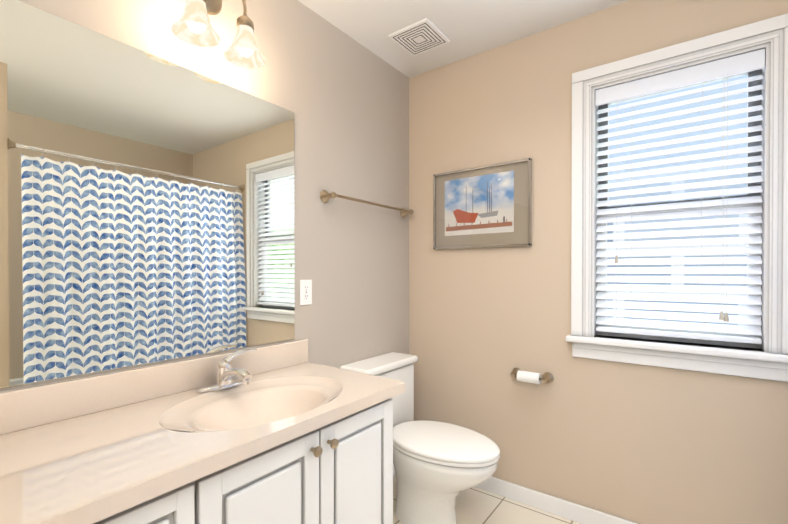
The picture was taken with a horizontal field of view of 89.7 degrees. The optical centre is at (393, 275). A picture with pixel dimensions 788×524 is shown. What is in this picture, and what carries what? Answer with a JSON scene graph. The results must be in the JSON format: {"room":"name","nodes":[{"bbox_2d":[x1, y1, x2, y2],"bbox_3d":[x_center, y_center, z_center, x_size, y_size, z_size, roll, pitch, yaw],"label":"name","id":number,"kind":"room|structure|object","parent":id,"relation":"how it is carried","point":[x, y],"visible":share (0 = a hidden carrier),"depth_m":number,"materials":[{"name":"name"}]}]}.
{"room":"bathroom","nodes":[
{"label":"bathroom","id":0,"kind":"room"},
{"bbox_2d":[0,0,408,391],"bbox_3d":[-0.907,-0.017,1.259,0.120,2.440,3.490,0,0,36],"label":"wall","id":1,"kind":"structure","parent":0,"point":[342,96],"depth_m":1.95,"materials":[{"name":"paint"}]},
{"bbox_2d":[0,0,294,387],"bbox_3d":[-1.007,-0.215,1.016,0.005,1.010,1.882,0,0,36],"label":"vanity mirror","id":2,"kind":"object","parent":1,"relation":"attached to","point":[146,208],"visible":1,"depth_m":1.24,"materials":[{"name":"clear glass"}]},
{"bbox_2d":[171,0,265,68],"bbox_3d":[-0.615,-0.933,1.391,0.184,0.279,0.325,0,0,36],"label":"sconce","id":3,"kind":"object","parent":1,"relation":"attached to","point":[192,26],"visible":1,"depth_m":1.40,"materials":[{"name":"white glass"}]},
{"bbox_2d":[300,280,311,304],"bbox_3d":[-0.406,0.079,1.829,0.007,0.116,0.070,0,0,36],"label":"electrical outlet plate","id":4,"kind":"object","parent":1,"relation":"attached to","point":[305,292],"visible":1,"depth_m":1.82,"materials":[{"name":"white plastic"}]},
{"bbox_2d":[320,190,412,217],"bbox_3d":[-0.111,-0.383,2.167,0.075,0.062,0.722,0,0,36],"label":"towel rail","id":5,"kind":"object","parent":1,"relation":"attached to","point":[325,196],"visible":1,"depth_m":2.02,"materials":[{"name":"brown metal"}]},
{"bbox_2d":[298,0,628,77],"bbox_3d":[0.243,-1.261,0.400,2.980,0.060,3.490,0,0,36],"label":"ceiling","id":6,"kind":"structure","parent":0,"point":[467,28],"depth_m":1.93,"materials":[{"name":"paint"}]},
{"bbox_2d":[388,18,449,55],"bbox_3d":[0.133,-1.235,2.068,0.236,0.014,0.236,0,0,36],"label":"fan","id":7,"kind":"object","parent":6,"relation":"attached to","point":[420,36],"visible":1,"depth_m":2.05,"materials":[{"name":"white plastic"}]},
{"bbox_2d":[393,474,580,523],"bbox_3d":[0.243,1.239,0.417,2.980,0.060,3.490,0,0,36],"label":"floor","id":8,"kind":"structure","parent":0,"point":[474,505],"depth_m":2.01,"materials":[{"name":"tile"}]},
{"bbox_2d":[0,339,404,523],"bbox_3d":[-0.758,0.753,0.879,0.570,0.905,1.947,0,0,36],"label":"bathroom vanity","id":9,"kind":"object","parent":8,"relation":"on","point":[289,434],"visible":0.98,"depth_m":1.09,"materials":[{"name":"white wood"}]},
{"bbox_2d":[198,348,256,392],"bbox_3d":[-0.556,0.341,1.408,0.185,0.122,0.226,0,0,36],"label":"faucet","id":10,"kind":"object","parent":9,"relation":"on","point":[226,373],"visible":1,"depth_m":1.40,"materials":[{"name":"silver metal"}]},
{"bbox_2d":[340,352,499,523],"bbox_3d":[0.155,0.828,1.960,0.749,0.741,0.450,0,0,36],"label":"toilet","id":11,"kind":"object","parent":8,"relation":"on","point":[439,467],"visible":0.81,"depth_m":1.85,"materials":[{"name":"ceramic"}]},
{"bbox_2d":[409,0,787,523],"bbox_3d":[1.239,-0.020,1.755,2.740,2.440,0.140,0,0,36],"label":"wall","id":12,"kind":"structure","parent":0,"point":[641,444],"depth_m":1.99,"materials":[{"name":"paint"}]},
{"bbox_2d":[433,158,531,249],"bbox_3d":[0.475,-0.378,2.217,0.580,0.450,0.021,0,0,36],"label":"picture frame","id":13,"kind":"object","parent":12,"relation":"attached to","point":[484,206],"visible":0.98,"depth_m":2.20,"materials":[{"name":"grey wood"}]},
{"bbox_2d":[510,368,553,383],"bbox_3d":[0.693,0.518,2.022,0.214,0.054,0.084,0,0,36],"label":"toilet paper holder","id":14,"kind":"object","parent":12,"relation":"attached to","point":[528,377],"visible":1,"depth_m":1.99,"materials":[{"name":"white paper"}]},
{"bbox_2d":[475,476,637,523],"bbox_3d":[0.854,1.156,1.950,1.900,0.085,0.018,0,0,36],"label":"baseboard","id":15,"kind":"structure","parent":12,"relation":"attached to","point":[575,512],"depth_m":2.00,"materials":[{"name":"white wood"}]},
{"bbox_2d":[565,13,787,381],"bbox_3d":[1.214,-0.289,1.737,0.830,1.374,0.184,0,0,36],"label":"window","id":16,"kind":"structure","parent":12,"relation":"attached to","point":[770,37],"depth_m":1.64,"materials":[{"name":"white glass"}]},
{"bbox_2d":[595,49,764,343],"bbox_3d":[1.206,-0.303,1.726,0.592,1.146,0.082,0,0,36],"label":"window blinds","id":17,"kind":"object","parent":12,"relation":"attached to","point":[730,66],"visible":0.98,"depth_m":1.71,"materials":[{"name":"white plastic"}]},
{"label":"outside","id":18,"kind":"structure","parent":0,"visible":0},
{"bbox_2d":[607,75,747,325],"bbox_3d":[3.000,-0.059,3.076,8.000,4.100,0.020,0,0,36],"label":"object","id":19,"kind":"structure","parent":18,"point":[690,106],"depth_m":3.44,"materials":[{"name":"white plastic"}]}
]}

